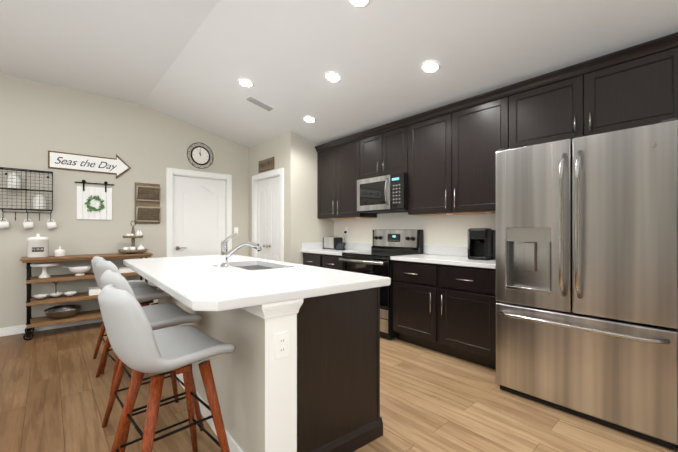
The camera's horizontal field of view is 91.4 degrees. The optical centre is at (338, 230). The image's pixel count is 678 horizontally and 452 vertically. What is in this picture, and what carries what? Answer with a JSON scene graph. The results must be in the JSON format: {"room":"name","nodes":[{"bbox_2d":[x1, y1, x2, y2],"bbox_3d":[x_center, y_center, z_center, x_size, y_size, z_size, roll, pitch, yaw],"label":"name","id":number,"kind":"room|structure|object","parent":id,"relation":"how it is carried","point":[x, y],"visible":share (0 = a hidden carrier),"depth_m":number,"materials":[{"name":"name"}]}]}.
{"room":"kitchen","nodes":[
{"label":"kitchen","id":0,"kind":"room"},
{"bbox_2d":[0,74,248,327],"bbox_3d":[-3.517,-0.300,4.062,6.980,2.980,0.120,0,0,-41],"label":"wall","id":1,"kind":"structure","parent":0,"point":[40,120],"depth_m":4.20,"materials":[{"name":"beige paint"}]},
{"bbox_2d":[0,167,52,220],"bbox_3d":[-3.602,-0.408,3.813,0.464,0.582,0.149,0,0,-41],"label":"shelf","id":2,"kind":"object","parent":1,"relation":"attached to","point":[21,182],"visible":1,"depth_m":3.79,"materials":[{"name":"black metal"}]},
{"bbox_2d":[0,218,9,228],"bbox_3d":[-3.756,-0.082,3.707,0.085,0.121,0.087,-13,9,-41],"label":"mug","id":3,"kind":"object","parent":2,"relation":"hanging from","point":[4,224],"visible":0.94,"depth_m":3.69,"materials":[{"name":"white ceramic"}]},
{"bbox_2d":[7,172,20,188],"bbox_3d":[-3.678,-0.567,3.746,0.115,0.184,0.115,0,0,43],"label":"jar","id":4,"kind":"object","parent":2,"relation":"on","point":[11,183],"depth_m":3.70,"materials":[{"name":"white ceramic"}]},
{"bbox_2d":[23,219,33,228],"bbox_3d":[-3.604,-0.082,3.840,0.085,0.121,0.087,-13,9,-41],"label":"mug","id":5,"kind":"object","parent":2,"relation":"hanging from","point":[27,225],"visible":1,"depth_m":3.82,"materials":[{"name":"white ceramic"}]},
{"bbox_2d":[33,194,45,209],"bbox_3d":[-3.517,-0.343,3.887,0.115,0.184,0.115,0,0,43],"label":"jar","id":6,"kind":"object","parent":2,"relation":"on","point":[42,198],"depth_m":3.85,"materials":[{"name":"white ceramic"}]},
{"bbox_2d":[46,219,56,228],"bbox_3d":[-3.452,-0.082,3.974,0.085,0.121,0.087,-13,9,-41],"label":"mug","id":7,"kind":"object","parent":2,"relation":"hanging from","point":[51,225],"visible":0.96,"depth_m":3.95,"materials":[{"name":"white ceramic"}]},
{"bbox_2d":[0,318,102,336],"bbox_3d":[-4.255,1.143,3.322,4.595,0.095,0.018,0,0,-41],"label":"baseboard","id":8,"kind":"structure","parent":1,"relation":"attached to","point":[13,330],"depth_m":3.93,"materials":[{"name":"white wood"}]},
{"bbox_2d":[48,151,129,178],"bbox_3d":[-3.179,-0.860,4.263,0.855,0.330,0.021,0,0,-41],"label":"arrow sign","id":9,"kind":"object","parent":1,"relation":"attached to","point":[121,168],"visible":0.98,"depth_m":4.22,"materials":[{"name":"white wood"}]},
{"bbox_2d":[55,157,116,170],"bbox_3d":[-3.208,-0.846,4.223,0.636,0.115,0.002,0,0,-41],"label":"lettering","id":10,"kind":"object","parent":9,"relation":"attached to","point":[85,163],"visible":1,"depth_m":4.21,"materials":[{"name":"black"}]},
{"bbox_2d":[75,180,113,219],"bbox_3d":[-3.152,-0.396,4.279,0.415,0.502,0.034,0,0,-41],"label":"door sign","id":11,"kind":"object","parent":1,"relation":"attached to","point":[84,192],"visible":0.96,"depth_m":4.28,"materials":[{"name":"white painted wood"},{"name":"black iron"},{"name":"green foliage"}]},
{"bbox_2d":[85,195,104,211],"bbox_3d":[-3.144,-0.358,4.265,0.216,0.242,0.032,0,0,-41],"label":"wreath","id":12,"kind":"object","parent":11,"relation":"attached to","point":[88,203],"visible":0.98,"depth_m":4.26,"materials":[{"name":"green plant"}]},
{"bbox_2d":[135,182,160,223],"bbox_3d":[-2.675,-0.385,4.646,0.314,0.570,0.109,0,0,-41],"label":"baskets","id":13,"kind":"object","parent":1,"relation":"attached to","point":[147,203],"visible":1,"depth_m":4.66,"materials":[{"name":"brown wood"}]},
{"bbox_2d":[173,175,224,256],"bbox_3d":[-2.170,0.180,5.187,0.790,2.010,0.101,0,0,-41],"label":"back door","id":14,"kind":"structure","parent":1,"relation":"in","point":[198,216],"depth_m":5.17,"materials":[{"name":"white wood"}]},
{"bbox_2d":[166,168,231,256],"bbox_3d":[-2.192,0.132,5.213,0.990,2.115,0.138,0,0,-41],"label":"door frame","id":15,"kind":"structure","parent":1,"relation":"attached to","point":[170,172],"depth_m":5.01,"materials":[{"name":"white wood"}]},
{"bbox_2d":[187,143,213,168],"bbox_3d":[-2.157,-1.170,5.157,0.403,0.403,0.025,0,0,-41],"label":"wall clock","id":16,"kind":"object","parent":1,"relation":"attached to","point":[200,155],"visible":1,"depth_m":5.15,"materials":[{"name":"black metal"}]},
{"bbox_2d":[249,131,300,263],"bbox_3d":[-1.077,-0.128,5.253,0.120,2.634,1.310,0,0,-41],"label":"wall","id":17,"kind":"structure","parent":0,"point":[293,154],"depth_m":4.81,"materials":[{"name":"beige paint"}]},
{"bbox_2d":[259,157,273,172],"bbox_3d":[-1.152,-1.040,5.233,0.018,0.180,0.480,0,0,-41],"label":"sign","id":18,"kind":"object","parent":17,"relation":"attached to","point":[267,167],"visible":0.93,"depth_m":5.21,"materials":[{"name":"brown wood"}]},
{"bbox_2d":[259,160,272,168],"bbox_3d":[-1.157,-1.046,5.224,0.002,0.086,0.447,0,0,-41],"label":"lettering","id":19,"kind":"object","parent":18,"relation":"attached to","point":[265,164],"visible":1,"depth_m":5.23,"materials":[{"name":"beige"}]},
{"bbox_2d":[252,168,283,261],"bbox_3d":[-1.096,0.132,5.262,0.138,2.115,0.990,0,0,-41],"label":"door frame","id":20,"kind":"structure","parent":17,"relation":"attached to","point":[266,175],"depth_m":5.18,"materials":[{"name":"white wood"}]},
{"bbox_2d":[257,176,279,260],"bbox_3d":[-1.127,0.179,5.236,0.114,2.010,0.808,0,0,-41],"label":"pantry door","id":21,"kind":"structure","parent":17,"relation":"in","point":[268,216],"depth_m":5.22,"materials":[{"name":"white wood"}]},
{"bbox_2d":[301,136,333,264],"bbox_3d":[-0.368,-0.114,5.083,0.660,2.608,0.120,0,0,-41],"label":"wall","id":22,"kind":"structure","parent":0,"point":[313,229],"depth_m":4.95,"materials":[{"name":"beige paint"}]},
{"bbox_2d":[302,242,332,249],"bbox_3d":[-0.319,0.226,5.040,0.600,0.100,0.005,0,0,-41],"label":"backsplash","id":23,"kind":"structure","parent":22,"relation":"attached to","point":[314,245],"depth_m":4.94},
{"bbox_2d":[0,322,677,451],"bbox_3d":[-0.828,1.221,1.000,6.980,0.060,8.270,0,0,-41],"label":"floor","id":24,"kind":"structure","parent":0,"point":[54,394],"depth_m":2.19,"materials":[{"name":"brown wood"}]},
{"bbox_2d":[20,252,152,339],"bbox_3d":[-3.048,0.745,4.081,1.260,0.889,0.400,0,0,-41],"label":"cart","id":25,"kind":"object","parent":24,"relation":"on","point":[31,323],"visible":0.52,"depth_m":3.82,"materials":[{"name":"brown wood"}]},
{"bbox_2d":[26,234,48,257],"bbox_3d":[-3.420,0.165,3.761,0.195,0.268,0.195,0,0,-41],"label":"flour canister","id":26,"kind":"object","parent":25,"relation":"on","point":[38,242],"visible":0.98,"depth_m":3.69,"materials":[{"name":"white ceramic"}]},
{"bbox_2d":[54,246,65,256],"bbox_3d":[-3.277,0.240,3.887,0.106,0.118,0.106,0,0,-41],"label":"canister","id":27,"kind":"object","parent":25,"relation":"on","point":[59,252],"visible":1,"depth_m":3.85,"materials":[{"name":"white ceramic"}]},
{"bbox_2d":[44,305,79,318],"bbox_3d":[-3.252,0.953,3.896,0.324,0.128,0.324,0,0,4],"label":"bowl","id":28,"kind":"object","parent":25,"relation":"on","point":[60,311],"visible":0.79,"depth_m":3.74,"materials":[{"name":"silver metal"}]},
{"bbox_2d":[34,281,100,299],"bbox_3d":[-3.137,0.683,3.984,0.792,0.187,0.220,0,0,-41],"label":"bowls","id":29,"kind":"object","parent":25,"relation":"on","point":[91,291],"visible":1,"depth_m":3.89,"materials":[{"name":"white ceramic"}]},
{"bbox_2d":[30,262,133,277],"bbox_3d":[-3.058,0.454,4.062,1.090,0.160,0.265,0,0,-41],"label":"dishes","id":30,"kind":"object","parent":25,"relation":"on","point":[79,270],"visible":0.96,"depth_m":3.89,"materials":[{"name":"white ceramic"}]},
{"bbox_2d":[118,221,147,253],"bbox_3d":[-2.721,0.082,4.375,0.336,0.434,0.336,0,0,-41],"label":"tiered tray","id":31,"kind":"object","parent":25,"relation":"on","point":[132,245],"visible":0.88,"depth_m":4.32,"materials":[{"name":"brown wood"}]},
{"bbox_2d":[121,230,143,249],"bbox_3d":[-2.697,0.128,4.331,0.258,0.271,0.135,0,0,-41],"label":"dishes","id":32,"kind":"object","parent":31,"relation":"on","point":[138,233],"visible":0.65,"depth_m":4.33,"materials":[{"name":"white ceramic"}]},
{"bbox_2d":[91,256,157,373],"bbox_3d":[-1.984,0.710,3.047,0.475,0.968,0.475,0,0,-43],"label":"stool","id":33,"kind":"object","parent":24,"relation":"on","point":[132,283],"visible":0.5,"depth_m":3.06,"materials":[{"name":"grey plastic"}]},
{"bbox_2d":[96,259,171,393],"bbox_3d":[-1.671,0.710,2.680,0.475,0.968,0.475,0,0,43],"label":"stool","id":34,"kind":"object","parent":24,"relation":"on","point":[146,295],"visible":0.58,"depth_m":2.62,"materials":[{"name":"grey fabric"}]},
{"bbox_2d":[100,270,203,451],"bbox_3d":[-1.135,0.710,1.984,0.475,0.968,0.475,0,0,-44],"label":"stool","id":35,"kind":"object","parent":24,"relation":"on","point":[162,315],"visible":0.54,"depth_m":1.97,"materials":[{"name":"grey fabric"}]},
{"bbox_2d":[98,284,235,451],"bbox_3d":[-0.771,0.710,1.467,0.474,0.968,0.475,0,0,44],"label":"stool","id":36,"kind":"object","parent":24,"relation":"on","point":[140,346],"visible":1,"depth_m":1.35,"materials":[{"name":"grey fabric"}]},
{"bbox_2d":[157,282,390,451],"bbox_3d":[-0.777,0.753,2.598,0.775,0.876,2.402,0,0,-39],"label":"kitchen island","id":37,"kind":"object","parent":24,"relation":"on","point":[297,369],"depth_m":1.69,"materials":[{"name":"brown wood"}]},
{"bbox_2d":[123,258,326,313],"bbox_3d":[-1.070,0.308,2.386,0.590,0.062,2.460,0,0,-39],"label":"island countertop","id":38,"kind":"structure","parent":37,"relation":"on","point":[205,288],"depth_m":1.71,"materials":[{"name":"white stone"}]},
{"bbox_2d":[212,232,261,266],"bbox_3d":[-0.783,0.140,2.541,0.287,0.263,0.298,0,0,-39],"label":"faucet","id":39,"kind":"object","parent":38,"relation":"on","point":[225,255],"visible":0.98,"depth_m":2.50,"materials":[{"name":"silver metal"}]},
{"bbox_2d":[239,262,282,269],"bbox_3d":[-0.674,0.415,2.653,0.392,0.224,0.712,0,0,-39],"label":"sink","id":40,"kind":"object","parent":38,"relation":"in","point":[250,265],"depth_m":2.84,"materials":[{"name":"silver metal"}]},
{"bbox_2d":[303,254,341,269],"bbox_3d":[-0.009,0.752,4.701,0.620,0.876,0.914,0,0,-41],"label":"base cabinet","id":41,"kind":"object","parent":24,"relation":"on","point":[331,261],"depth_m":4.46,"materials":[{"name":"brown wood"}]},
{"bbox_2d":[301,250,370,257],"bbox_3d":[-0.016,0.295,4.695,0.640,0.038,0.920,0,0,-41],"label":"countertop","id":42,"kind":"structure","parent":41,"relation":"on","point":[304,251],"depth_m":4.59,"materials":[{"name":"white stone"}]},
{"bbox_2d":[323,236,342,249],"bbox_3d":[-0.090,0.181,4.994,0.180,0.187,0.282,0,0,-41],"label":"toaster","id":43,"kind":"object","parent":42,"relation":"on","point":[330,242],"visible":0.81,"depth_m":4.92,"materials":[{"name":"silver metal"}]},
{"bbox_2d":[336,243,345,249],"bbox_3d":[0.037,0.222,4.721,0.090,0.105,0.160,0,0,-41],"label":"smart display","id":44,"kind":"object","parent":42,"relation":"on","point":[340,246],"visible":0.97,"depth_m":4.70,"materials":[{"name":"black plastic"}]},
{"bbox_2d":[339,230,422,339],"bbox_3d":[0.495,0.588,4.022,0.704,1.205,0.761,0,0,-41],"label":"range","id":45,"kind":"object","parent":24,"relation":"on","point":[385,247],"visible":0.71,"depth_m":3.91,"materials":[{"name":"silver"}]},
{"bbox_2d":[393,262,498,369],"bbox_3d":[1.173,0.752,3.355,0.620,0.876,1.127,0,0,-41],"label":"base cabinet","id":46,"kind":"object","parent":24,"relation":"on","point":[444,300],"depth_m":3.08,"materials":[{"name":"brown wood"}]},
{"bbox_2d":[390,254,495,269],"bbox_3d":[1.166,0.295,3.348,0.640,0.038,1.133,0,0,-41],"label":"countertop","id":47,"kind":"structure","parent":46,"relation":"on","point":[437,259],"depth_m":3.19,"materials":[{"name":"white stone"}]},
{"bbox_2d":[468,228,495,259],"bbox_3d":[1.410,0.125,3.235,0.288,0.300,0.215,0,0,-41],"label":"coffee maker","id":48,"kind":"object","parent":47,"relation":"on","point":[481,243],"visible":0.9,"depth_m":3.15,"materials":[{"name":"black plastic"}]},
{"bbox_2d":[496,118,677,449],"bbox_3d":[1.779,0.290,2.371,0.954,1.786,0.960,0,0,-41],"label":"fridge","id":49,"kind":"object","parent":24,"relation":"on","point":[587,276],"visible":1,"depth_m":2.02,"materials":[{"name":"grey metal"}]},
{"bbox_2d":[0,0,677,147],"bbox_3d":[-0.828,-1.546,0.999,6.980,0.646,8.270,0,0,-41],"label":"ceiling","id":50,"kind":"structure","parent":0,"point":[191,62],"depth_m":2.94,"materials":[{"name":"white paint"}]},
{"bbox_2d":[238,78,253,86],"bbox_3d":[-1.025,-1.628,3.640,0.173,0.042,0.173,0,0,10],"label":"recessed light","id":51,"kind":"object","parent":50,"relation":"in","point":[245,82],"depth_m":3.63,"materials":[{"name":"white"}]},
{"bbox_2d":[244,95,275,111],"bbox_3d":[-0.966,-1.558,4.065,0.353,0.083,0.150,0,0,-41],"label":"ceiling vent","id":52,"kind":"object","parent":50,"relation":"in","point":[258,102],"visible":1,"depth_m":4.04,"materials":[{"name":"white metal"}]},
{"bbox_2d":[303,116,315,122],"bbox_3d":[-0.380,-1.436,4.262,0.175,0.042,0.171,0,0,43],"label":"recessed light","id":53,"kind":"object","parent":50,"relation":"in","point":[310,119],"depth_m":4.25,"materials":[{"name":"white"}]},
{"bbox_2d":[324,71,341,81],"bbox_3d":[-0.060,-1.524,3.277,0.175,0.042,0.171,0,0,43],"label":"recessed light","id":54,"kind":"object","parent":50,"relation":"in","point":[332,76],"depth_m":3.27,"materials":[{"name":"white"}]},
{"bbox_2d":[348,0,370,7],"bbox_3d":[0.139,-1.628,2.314,0.175,0.042,0.171,0,0,43],"label":"recessed light","id":55,"kind":"object","parent":50,"relation":"in","point":[355,3],"depth_m":2.35,"materials":[{"name":"white"}]},
{"bbox_2d":[420,60,440,72],"bbox_3d":[0.800,-1.438,2.903,0.175,0.042,0.171,0,0,40],"label":"recessed light","id":56,"kind":"object","parent":50,"relation":"in","point":[429,66],"depth_m":2.89,"materials":[{"name":"white"}]},
{"bbox_2d":[334,212,495,253],"bbox_3d":[1.749,-0.045,3.263,0.120,2.470,8.270,0,0,-41],"label":"wall","id":57,"kind":"structure","parent":0,"point":[445,230],"depth_m":3.98,"materials":[{"name":"beige paint"}]},
{"bbox_2d":[315,132,376,218],"bbox_3d":[0.118,-0.726,4.771,0.335,1.087,0.981,0,0,-41],"label":"upper cabinet","id":58,"kind":"object","parent":57,"relation":"attached to","point":[340,162],"depth_m":4.64,"materials":[{"name":"brown wood"}]},
{"bbox_2d":[363,120,406,178],"bbox_3d":[0.653,-0.967,4.163,0.335,0.604,0.770,0,0,-41],"label":"upper cabinet","id":59,"kind":"object","parent":57,"relation":"attached to","point":[385,146],"depth_m":4.00,"materials":[{"name":"brown wood"}]},
{"bbox_2d":[357,173,407,213],"bbox_3d":[0.609,-0.446,4.122,0.456,0.422,0.759,0,0,-41],"label":"microwave","id":60,"kind":"object","parent":59,"relation":"attached to","point":[383,194],"visible":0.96,"depth_m":3.96,"materials":[{"name":"silver metal"}]},
{"bbox_2d":[333,242,467,257],"bbox_3d":[0.843,0.226,4.186,0.020,0.100,2.818,0,0,-41],"label":"backsplash","id":61,"kind":"structure","parent":57,"relation":"attached to","point":[348,246],"depth_m":3.87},
{"bbox_2d":[403,85,510,215],"bbox_3d":[1.246,-0.726,3.487,0.335,1.087,1.161,0,0,-41],"label":"upper cabinet","id":62,"kind":"object","parent":57,"relation":"attached to","point":[444,157],"depth_m":3.30,"materials":[{"name":"brown wood"}]},
{"bbox_2d":[511,32,677,148],"bbox_3d":[1.992,-0.986,2.638,0.335,0.566,1.100,0,0,-41],"label":"upper cabinet","id":63,"kind":"object","parent":57,"relation":"attached to","point":[627,88],"depth_m":2.45,"materials":[{"name":"brown wood"}]}
]}

